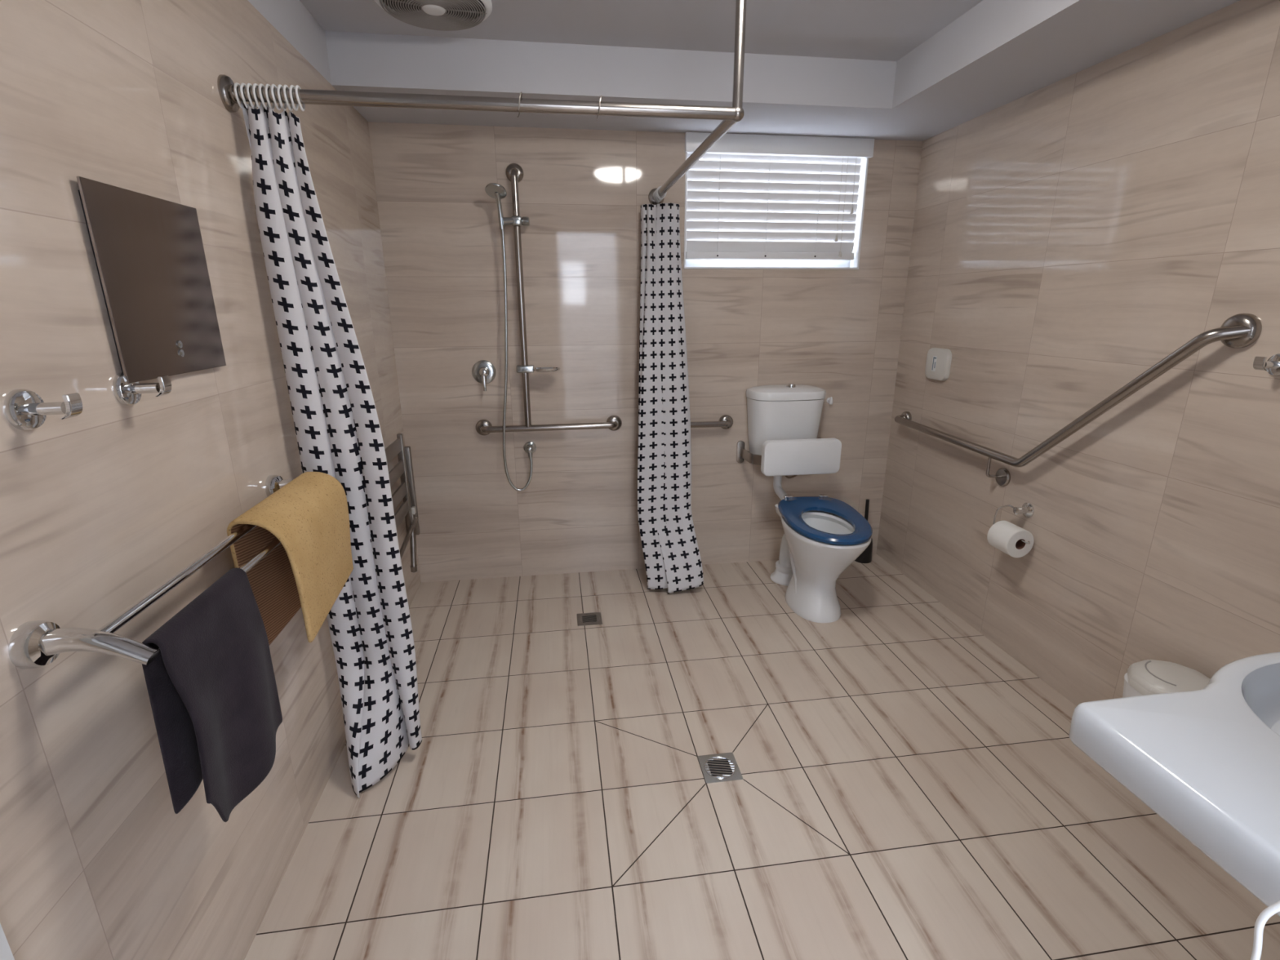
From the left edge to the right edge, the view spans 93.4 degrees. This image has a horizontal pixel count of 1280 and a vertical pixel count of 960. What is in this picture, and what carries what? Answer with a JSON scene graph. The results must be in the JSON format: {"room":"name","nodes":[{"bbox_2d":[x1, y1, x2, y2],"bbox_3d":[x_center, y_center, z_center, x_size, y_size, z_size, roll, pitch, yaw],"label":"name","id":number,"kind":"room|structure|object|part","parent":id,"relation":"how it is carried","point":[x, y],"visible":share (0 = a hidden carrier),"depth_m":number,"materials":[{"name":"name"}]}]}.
{"room":"accessible bathroom","nodes":[
{"label":"accessible bathroom","id":0,"kind":"room"},
{"bbox_2d":[0,0,421,959],"bbox_3d":[-0.921,-0.002,1.112,0.120,2.050,3.394,-2,16,-8],"label":"wall","id":1,"kind":"structure","parent":0,"point":[101,506],"depth_m":1.01,"materials":[{"name":"tile"}]},
{"bbox_2d":[0,923,14,959],"bbox_3d":[-0.691,0.288,0.114,0.042,2.045,1.000,-2,16,-8],"label":"trim","id":2,"kind":"structure","parent":1,"relation":"attached to","point":[6,953],"depth_m":0.70,"materials":[{"name":"white paint"}]},
{"bbox_2d":[3,388,82,430],"bbox_3d":[-0.789,-0.095,0.807,0.066,0.055,0.055,-2,16,-8],"label":"robe hook","id":3,"kind":"object","parent":1,"relation":"attached to","point":[24,409],"visible":1,"depth_m":0.80,"materials":[{"name":"silver metal"}]},
{"bbox_3d":[-0.792,-0.095,0.807,0.042,0.018,0.017,-2,16,-8],"label":"stem","id":4,"kind":"part","parent":3,"relation":"part of","materials":[{"name":"silver metal"}]},
{"bbox_2d":[112,372,171,405],"bbox_3d":[-0.818,-0.151,1.000,0.066,0.055,0.055,-2,16,-8],"label":"robe hook","id":5,"kind":"object","parent":1,"relation":"attached to","point":[127,394],"visible":1,"depth_m":0.99,"materials":[{"name":"silver metal"}]},
{"bbox_3d":[-0.820,-0.152,1.000,0.042,0.018,0.017,-2,16,-8],"label":"stem","id":6,"kind":"part","parent":5,"relation":"part of","materials":[{"name":"silver metal"}]},
{"bbox_2d":[8,475,293,669],"bbox_3d":[-0.787,0.119,1.154,0.146,0.070,0.788,-2,16,-8],"label":"towel rail","id":7,"kind":"object","parent":1,"relation":"attached to","point":[34,644],"visible":0.66,"depth_m":0.81,"materials":[{"name":"silver metal"}]},
{"bbox_3d":[-0.727,0.225,0.812,0.127,0.057,0.031,-2,16,-8],"label":"rail arm","id":8,"kind":"part","parent":7,"relation":"part of","materials":[{"name":"silver metal"}]},
{"bbox_2d":[142,568,282,822],"bbox_3d":[-0.684,0.358,0.989,0.070,0.352,0.283,-2,16,-8],"label":"hand towel","id":9,"kind":"object","parent":7,"relation":"hanging from","point":[211,682],"visible":0.99,"depth_m":0.95,"materials":[{"name":"grey fabric"}]},
{"bbox_3d":[-0.829,0.025,1.503,0.127,0.057,0.031,-2,16,-8],"label":"rail arm","id":10,"kind":"part","parent":7,"relation":"part of","materials":[{"name":"silver metal"}]},
{"bbox_2d":[226,471,353,644],"bbox_3d":[-0.776,0.178,1.403,0.134,0.319,0.398,-2,16,-8],"label":"towel","id":11,"kind":"object","parent":7,"relation":"hanging from","point":[312,562],"visible":0.95,"depth_m":1.33,"materials":[{"name":"beige fabric"}]},
{"bbox_2d":[76,176,226,383],"bbox_3d":[-0.863,-0.348,1.091,0.018,0.308,0.312,-2,16,-8],"label":"wall mirror","id":12,"kind":"object","parent":1,"relation":"attached to","point":[148,252],"visible":1,"depth_m":1.05,"materials":[{"name":"silver mirror"}]},
{"bbox_2d":[247,0,331,84],"bbox_3d":[-0.926,-1.110,0.792,0.120,0.257,3.394,-2,16,-8],"label":"ceiling beam","id":13,"kind":"structure","parent":1,"relation":"attached to","point":[291,19],"depth_m":1.79,"materials":[{"name":"grey paint"}]},
{"bbox_2d":[384,433,420,573],"bbox_3d":[-0.994,0.167,2.410,0.067,0.620,0.738,-2,16,-8],"label":"shower seat","id":14,"kind":"object","parent":1,"relation":"attached to","point":[403,469],"visible":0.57,"depth_m":2.58,"materials":[{"name":"silver metal"}]},
{"bbox_3d":[-1.014,0.003,2.601,0.020,0.412,0.024,-2,16,-8],"label":"seat frame","id":15,"kind":"part","parent":14,"relation":"part of","materials":[{"name":"silver metal"}]},
{"bbox_3d":[-1.051,0.052,2.741,0.053,0.416,0.028,-2,16,-8],"label":"wall rail","id":16,"kind":"part","parent":14,"relation":"part of","materials":[{"name":"silver metal"}]},
{"bbox_3d":[-1.012,0.261,2.686,0.025,0.248,0.104,-2,16,-8],"label":"seat leg","id":17,"kind":"part","parent":14,"relation":"part of","materials":[{"name":"silver metal"}]},
{"bbox_2d":[299,0,982,61],"bbox_3d":[0.110,-1.171,0.702,2.152,0.100,2.965,-2,16,-8],"label":"ceiling","id":18,"kind":"structure","parent":0,"point":[888,30],"depth_m":1.96,"materials":[{"name":"grey paint"}]},
{"bbox_2d":[373,0,492,31],"bbox_3d":[-0.617,-1.417,1.801,0.344,0.032,0.344,-2,16,-8],"label":"exhaust fan","id":19,"kind":"object","parent":18,"relation":"attached to","point":[434,15],"visible":1,"depth_m":1.83,"materials":[{"name":"white plastic"}]},
{"bbox_2d":[217,0,746,204],"bbox_3d":[-0.410,-1.242,1.952,1.224,0.453,1.260,-2,16,-8],"label":"rail","id":20,"kind":"object","parent":18,"relation":"attached to","point":[730,116],"visible":0.88,"depth_m":1.44,"materials":[{"name":"silver metal"}]},
{"bbox_2d":[233,82,242,108],"bbox_3d":[-0.904,-0.867,1.362,0.005,0.052,0.044,-2,16,-8],"label":"curtain ring","id":21,"kind":"object","parent":20,"relation":"hanging from","point":[236,84],"visible":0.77,"depth_m":1.35,"materials":[{"name":"white plastic"}]},
{"bbox_2d":[240,82,251,108],"bbox_3d":[-0.891,-0.868,1.364,0.006,0.052,0.044,-2,16,-8],"label":"curtain ring","id":22,"kind":"object","parent":20,"relation":"hanging from","point":[242,84],"visible":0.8,"depth_m":1.35,"materials":[{"name":"white plastic"}]},
{"bbox_2d":[246,83,257,108],"bbox_3d":[-0.878,-0.868,1.366,0.006,0.052,0.044,-2,16,-8],"label":"curtain ring","id":23,"kind":"object","parent":20,"relation":"hanging from","point":[247,84],"visible":0.76,"depth_m":1.35,"materials":[{"name":"white plastic"}]},
{"bbox_2d":[252,83,262,108],"bbox_3d":[-0.866,-0.869,1.367,0.006,0.052,0.044,-2,16,-8],"label":"curtain ring","id":24,"kind":"object","parent":20,"relation":"hanging from","point":[255,85],"visible":0.74,"depth_m":1.35,"materials":[{"name":"white plastic"}]},
{"bbox_2d":[258,83,269,110],"bbox_3d":[-0.853,-0.870,1.369,0.006,0.052,0.044,-2,16,-8],"label":"curtain ring","id":25,"kind":"object","parent":20,"relation":"hanging from","point":[260,85],"visible":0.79,"depth_m":1.35,"materials":[{"name":"white plastic"}]},
{"bbox_2d":[264,84,275,110],"bbox_3d":[-0.840,-0.870,1.371,0.006,0.052,0.044,-2,16,-8],"label":"curtain ring","id":26,"kind":"object","parent":20,"relation":"hanging from","point":[273,106],"visible":0.79,"depth_m":1.36,"materials":[{"name":"white plastic"}]},
{"bbox_2d":[271,84,280,110],"bbox_3d":[-0.828,-0.871,1.373,0.007,0.052,0.044,-2,16,-8],"label":"curtain ring","id":27,"kind":"object","parent":20,"relation":"hanging from","point":[278,108],"visible":0.77,"depth_m":1.36,"materials":[{"name":"white plastic"}]},
{"bbox_2d":[276,84,286,111],"bbox_3d":[-0.815,-0.871,1.374,0.007,0.052,0.044,-2,16,-8],"label":"curtain ring","id":28,"kind":"object","parent":20,"relation":"hanging from","point":[279,86],"visible":0.78,"depth_m":1.36,"materials":[{"name":"white plastic"}]},
{"bbox_2d":[283,84,293,111],"bbox_3d":[-0.802,-0.872,1.376,0.007,0.052,0.044,-2,16,-8],"label":"curtain ring","id":29,"kind":"object","parent":20,"relation":"hanging from","point":[285,86],"visible":0.82,"depth_m":1.36,"materials":[{"name":"white plastic"}]},
{"bbox_2d":[288,84,298,111],"bbox_3d":[-0.790,-0.872,1.378,0.007,0.052,0.044,-2,16,-8],"label":"curtain ring","id":30,"kind":"object","parent":20,"relation":"hanging from","point":[295,108],"visible":0.76,"depth_m":1.36,"materials":[{"name":"white plastic"}]},
{"bbox_2d":[294,84,305,111],"bbox_3d":[-0.777,-0.873,1.379,0.008,0.052,0.044,-2,16,-8],"label":"curtain ring","id":31,"kind":"object","parent":20,"relation":"hanging from","point":[297,86],"visible":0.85,"depth_m":1.37,"materials":[{"name":"white plastic"}]},
{"bbox_2d":[240,101,422,797],"bbox_3d":[-0.779,0.011,1.556,0.240,1.769,0.220,-2,16,-8],"label":"shower curtain","id":32,"kind":"object","parent":20,"relation":"hanging from","point":[338,432],"visible":0.93,"depth_m":1.58,"materials":[{"name":"fabric"}]},
{"bbox_3d":[-0.342,-0.895,1.437,1.184,0.029,0.029,-2,16,-8],"label":"rail","id":33,"kind":"part","parent":20,"relation":"part of","materials":[{"name":"silver metal"}]},
{"bbox_2d":[517,91,522,117],"bbox_3d":[-0.288,-0.899,1.444,0.014,0.054,0.040,-2,16,-8],"label":"curtain hook","id":34,"kind":"object","parent":20,"relation":"hanging from","point":[521,93],"visible":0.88,"depth_m":1.43,"materials":[{"name":"silver metal"}]},
{"bbox_2d":[595,94,601,120],"bbox_3d":[-0.100,-0.907,1.470,0.014,0.054,0.040,-2,16,-8],"label":"curtain hook","id":35,"kind":"object","parent":20,"relation":"hanging from","point":[601,95],"visible":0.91,"depth_m":1.45,"materials":[{"name":"silver metal"}]},
{"bbox_2d":[656,186,666,199],"bbox_3d":[0.091,-1.215,2.550,0.044,0.052,0.005,-2,16,-8],"label":"curtain ring","id":36,"kind":"object","parent":20,"relation":"hanging from","point":[658,188],"visible":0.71,"depth_m":2.55,"materials":[{"name":"white plastic"}]},
{"bbox_2d":[637,203,703,593],"bbox_3d":[0.134,-0.331,2.757,0.289,1.734,0.299,-3,16,-11],"label":"shower curtain","id":37,"kind":"object","parent":20,"relation":"hanging from","point":[670,548],"visible":1,"depth_m":2.79,"materials":[{"name":"fabric"}]},
{"bbox_3d":[0.159,-1.089,2.097,0.029,0.029,1.220,-2,16,-8],"label":"rail","id":38,"kind":"part","parent":20,"relation":"part of","materials":[{"name":"silver metal"}]},
{"bbox_3d":[0.244,-1.121,1.459,0.025,0.416,0.025,-2,16,-8],"label":"drop rod","id":39,"kind":"part","parent":20,"relation":"part of","materials":[{"name":"silver metal"}]},
{"bbox_2d":[368,121,922,582],"bbox_3d":[0.094,-0.663,2.919,2.671,2.307,0.120,-2,16,-8],"label":"wall","id":40,"kind":"structure","parent":0,"point":[582,193],"depth_m":2.86,"materials":[{"name":"tile"}]},
{"bbox_2d":[471,360,496,391],"bbox_3d":[-0.715,-0.475,2.757,0.108,0.137,0.063,-2,16,-8],"label":"mixer tap","id":41,"kind":"object","parent":40,"relation":"attached to","point":[483,371],"visible":1,"depth_m":2.77,"materials":[{"name":"grey metal"}]},
{"bbox_2d":[478,366,489,376],"bbox_3d":[-0.713,-0.492,2.754,0.048,0.048,0.041,-2,16,-8],"label":"tap","id":42,"kind":"object","parent":41,"relation":"on","point":[482,371],"depth_m":2.74,"materials":[{"name":"silver metal"}]},
{"bbox_3d":[-0.711,-0.449,2.752,0.022,0.089,0.038,-2,16,-8],"label":"lever","id":43,"kind":"part","parent":41,"relation":"part of","materials":[{"name":"silver metal"}]},
{"bbox_2d":[475,163,622,435],"bbox_3d":[-0.429,-0.778,2.706,0.693,1.170,0.075,-2,16,-8],"label":"grab rail","id":44,"kind":"object","parent":40,"relation":"attached to","point":[514,173],"visible":1,"depth_m":2.74,"materials":[{"name":"silver metal"}]},
{"bbox_2d":[484,182,536,491],"bbox_3d":[-0.557,-0.582,2.699,0.202,1.333,0.122,-15,22,-42],"label":"shower","id":45,"kind":"object","parent":44,"relation":"attached to","point":[496,191],"visible":1,"depth_m":2.61,"materials":[{"name":"grey metal"}]},
{"bbox_3d":[-0.585,-1.123,2.510,0.022,0.145,0.057,2,16,6],"label":"handset handle","id":46,"kind":"part","parent":45,"relation":"part of","materials":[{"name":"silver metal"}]},
{"bbox_3d":[-0.488,-1.104,2.575,0.032,0.038,0.038,-2,16,-8],"label":"slider knob","id":47,"kind":"part","parent":45,"relation":"part of","materials":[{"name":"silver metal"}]},
{"bbox_2d":[524,441,536,457],"bbox_3d":[-0.526,-0.144,2.880,0.060,0.068,0.064,-2,16,-8],"label":"wall outlet","id":48,"kind":"object","parent":45,"relation":"attached to","point":[530,447],"depth_m":2.87,"materials":[{"name":"grey metal"}]},
{"bbox_2d":[515,364,560,373],"bbox_3d":[-0.459,-0.502,2.731,0.200,0.034,0.087,-2,16,-8],"label":"soap dish","id":49,"kind":"object","parent":44,"relation":"attached to","point":[519,368],"visible":0.99,"depth_m":2.73,"materials":[{"name":"grey metal"}]},
{"bbox_3d":[-0.422,-0.499,2.734,0.126,0.016,0.082,-2,16,-8],"label":"dish","id":50,"kind":"part","parent":49,"relation":"part of","materials":[{"name":"silver metal"}]},
{"bbox_2d":[324,31,986,141],"bbox_3d":[0.128,-1.572,2.373,2.431,0.257,0.430,-2,16,-8],"label":"ceiling beam","id":51,"kind":"structure","parent":40,"relation":"attached to","point":[783,95],"depth_m":2.20,"materials":[{"name":"grey paint"}]},
{"bbox_2d":[690,414,733,429],"bbox_3d":[0.245,-0.274,2.951,0.452,0.076,0.074,-2,16,-8],"label":"grab rail","id":52,"kind":"object","parent":40,"relation":"attached to","point":[726,421],"visible":0.55,"depth_m":2.94,"materials":[{"name":"silver metal"}]},
{"bbox_2d":[684,152,868,269],"bbox_3d":[0.616,-1.278,2.816,0.855,0.560,0.126,-2,16,-8],"label":"window","id":53,"kind":"structure","parent":40,"relation":"in","point":[688,264],"depth_m":2.87,"materials":[{"name":"white plastic"}]},
{"bbox_3d":[0.611,-1.287,2.850,0.839,0.544,0.035,-2,16,-8],"label":"frame","id":54,"kind":"part","parent":53,"relation":"part of","materials":[{"name":"white paint"}]},
{"bbox_2d":[684,132,874,260],"bbox_3d":[0.626,-1.286,2.769,0.871,0.514,0.070,-2,16,-8],"label":"blind","id":55,"kind":"object","parent":53,"relation":"attached to","point":[750,196],"visible":0.94,"depth_m":2.77,"materials":[{"name":"white plastic"}]},
{"bbox_3d":[0.357,-1.251,2.753,0.002,0.425,0.043,-1,16,-2],"label":"ladder cord","id":56,"kind":"part","parent":55,"relation":"part of","materials":[{"name":"white fabric"}]},
{"bbox_3d":[0.585,-1.261,2.784,0.002,0.425,0.043,-1,16,-2],"label":"ladder cord","id":57,"kind":"part","parent":55,"relation":"part of","materials":[{"name":"white fabric"}]},
{"bbox_3d":[0.617,-1.058,2.848,0.819,0.032,0.042,-2,16,-8],"label":"rail","id":58,"kind":"part","parent":55,"relation":"part of","materials":[{"name":"white plastic"}]},
{"bbox_3d":[0.828,-1.271,2.817,0.002,0.425,0.043,-1,16,-2],"label":"ladder cord","id":59,"kind":"part","parent":55,"relation":"part of","materials":[{"name":"white fabric"}]},
{"bbox_3d":[0.924,-1.310,2.788,0.002,0.334,0.002,-2,16,-8],"label":"pull cord","id":60,"kind":"part","parent":55,"relation":"part of","materials":[{"name":"white fabric"}]},
{"bbox_3d":[0.949,-1.277,2.801,0.002,0.404,0.002,-2,16,-8],"label":"pull cord","id":61,"kind":"part","parent":55,"relation":"part of","materials":[{"name":"white fabric"}]},
{"bbox_3d":[0.988,-1.370,2.780,0.002,0.214,0.002,-2,16,-8],"label":"pull cord","id":62,"kind":"part","parent":55,"relation":"part of","materials":[{"name":"white fabric"}]},
{"bbox_2d":[736,437,841,475],"bbox_3d":[0.738,-0.139,2.947,0.458,0.172,0.296,-2,16,-8],"label":"padded backrest","id":63,"kind":"object","parent":40,"relation":"attached to","point":[819,455],"visible":1,"depth_m":2.81,"materials":[{"name":"white plastic"}]},
{"bbox_3d":[0.511,-0.142,3.063,0.040,0.116,0.010,-2,16,-8],"label":"wall plate","id":64,"kind":"part","parent":63,"relation":"part of","materials":[{"name":"silver metal"}]},
{"bbox_2d":[826,396,832,404],"bbox_3d":[0.961,-0.403,3.043,0.028,0.038,0.032,-2,16,-8],"label":"tap","id":65,"kind":"object","parent":40,"relation":"attached to","point":[829,400],"visible":1,"depth_m":3.03,"materials":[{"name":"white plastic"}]},
{"bbox_3d":[0.962,-0.401,3.037,0.019,0.038,0.019,-2,16,-8],"label":"tap handle","id":66,"kind":"part","parent":65,"relation":"part of","materials":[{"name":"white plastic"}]},
{"bbox_2d":[244,553,1279,959],"bbox_3d":[-0.043,1.193,0.872,3.651,0.120,4.994,-2,16,-8],"label":"floor","id":67,"kind":"structure","parent":0,"point":[909,788],"depth_m":1.66,"materials":[{"name":"tile"}]},
{"bbox_2d":[576,612,602,626],"bbox_3d":[-0.223,0.613,2.660,0.108,0.005,0.108,-2,16,-8],"label":"floor drain","id":68,"kind":"object","parent":67,"relation":"on","point":[593,618],"visible":1,"depth_m":2.66,"materials":[{"name":"silver metal"}]},
{"bbox_2d":[697,752,742,783],"bbox_3d":[0.238,0.859,1.802,0.111,0.005,0.111,-2,16,-8],"label":"floor drain","id":69,"kind":"object","parent":67,"relation":"on","point":[718,767],"visible":1,"depth_m":1.80,"materials":[{"name":"grey metal"}]},
{"bbox_2d":[746,383,872,622],"bbox_3d":[0.768,0.086,2.737,0.389,0.962,0.826,-2,16,-8],"label":"toilet","id":70,"kind":"object","parent":67,"relation":"on","point":[824,535],"visible":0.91,"depth_m":2.73,"materials":[{"name":"white ceramic"}]},
{"bbox_3d":[0.717,-0.424,2.920,0.382,0.054,0.178,-2,16,-8],"label":"cistern lid","id":71,"kind":"part","parent":70,"relation":"part of","materials":[{"name":"white ceramic"}]},
{"bbox_3d":[0.804,0.167,2.616,0.350,0.038,0.538,-2,16,-8],"label":"seat","id":72,"kind":"part","parent":70,"relation":"part of","materials":[{"name":"blue plastic"}]},
{"bbox_2d":[854,498,872,563],"bbox_3d":[1.202,0.267,3.216,0.096,0.345,0.096,-2,16,-8],"label":"toilet brush","id":73,"kind":"object","parent":67,"relation":"on","point":[865,557],"visible":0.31,"depth_m":3.21,"materials":[{"name":"black plastic"}]},
{"bbox_3d":[1.199,0.210,3.196,0.028,0.226,0.019,-14,21,-40],"label":"brush handle","id":74,"kind":"part","parent":73,"relation":"part of","materials":[{"name":"black plastic"}]},
{"bbox_2d":[1122,659,1210,697],"bbox_3d":[1.443,0.645,1.650,0.212,0.268,0.200,-2,16,-8],"label":"waste bin","id":75,"kind":"object","parent":67,"relation":"on","point":[1147,677],"visible":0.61,"depth_m":1.61,"materials":[{"name":"white plastic"}]},
{"bbox_2d":[875,0,1279,706],"bbox_3d":[1.579,-0.284,1.585,0.120,2.307,3.044,-2,16,-8],"label":"wall","id":76,"kind":"structure","parent":0,"point":[1070,235],"depth_m":1.90,"materials":[{"name":"tile"}]},
{"bbox_2d":[924,347,951,381],"bbox_3d":[1.342,-0.523,2.722,0.024,0.140,0.156,-2,16,-8],"label":"wall control","id":77,"kind":"object","parent":76,"relation":"attached to","point":[938,364],"visible":1,"depth_m":2.70,"materials":[{"name":"beige plastic"}]},
{"bbox_2d":[993,502,1034,544],"bbox_3d":[1.413,0.149,2.238,0.072,0.123,0.188,-2,16,-8],"label":"toilet roll holder","id":78,"kind":"object","parent":76,"relation":"attached to","point":[1027,509],"visible":0.81,"depth_m":2.23,"materials":[{"name":"silver metal"}]},
{"bbox_2d":[986,520,1034,557],"bbox_3d":[1.382,0.220,2.251,0.109,0.109,0.106,-2,16,-8],"label":"toilet roll","id":79,"kind":"object","parent":78,"relation":"on","point":[1005,536],"visible":0.99,"depth_m":2.21,"materials":[{"name":"paper"}]},
{"bbox_2d":[892,0,1239,112],"bbox_3d":[1.340,-1.215,1.118,0.399,0.257,2.495,-2,16,-8],"label":"ceiling beam","id":80,"kind":"structure","parent":76,"relation":"attached to","point":[997,53],"depth_m":1.82,"materials":[{"name":"grey paint"}]},
{"bbox_2d":[894,313,1262,486],"bbox_3d":[1.388,-0.290,2.262,0.080,0.663,1.479,-2,16,-8],"label":"grab rail","id":81,"kind":"object","parent":76,"relation":"attached to","point":[1239,331],"visible":1,"depth_m":1.79,"materials":[{"name":"silver metal"}]},
{"bbox_3d":[1.387,-0.051,2.357,0.060,0.091,0.011,0,16,-1],"label":"support rod","id":82,"kind":"part","parent":81,"relation":"part of","materials":[{"name":"silver metal"}]},
{"bbox_2d":[1253,353,1279,376],"bbox_3d":[1.505,-0.275,1.442,0.066,0.055,0.055,-2,16,-8],"label":"robe hook","id":83,"kind":"object","parent":76,"relation":"attached to","point":[1272,366],"visible":1,"depth_m":1.44,"materials":[{"name":"silver metal"}]},
{"bbox_3d":[1.507,-0.276,1.442,0.042,0.018,0.017,-2,16,-8],"label":"stem","id":84,"kind":"part","parent":83,"relation":"part of","materials":[{"name":"silver metal"}]},
{"bbox_3d":[0.548,0.269,-0.129,2.671,2.207,0.470,-2,16,-8],"label":"wall","id":85,"kind":"structure","parent":0,"visible":0},
{"bbox_2d":[1068,652,1279,916],"bbox_3d":[1.152,0.374,0.625,1.037,0.276,0.733,-2,16,-8],"label":"basin","id":86,"kind":"object","parent":85,"relation":"attached to","point":[1206,761],"visible":1,"depth_m":0.74,"materials":[{"name":"ceramic"}]},
{"bbox_2d":[1249,900,1279,959],"bbox_3d":[0.722,0.790,0.580,0.327,0.819,0.090,8,18,25],"label":"cord","id":87,"kind":"object","parent":86,"relation":"hanging from","point":[1271,910],"visible":1,"depth_m":0.57,"materials":[{"name":"plastic"}]}
]}

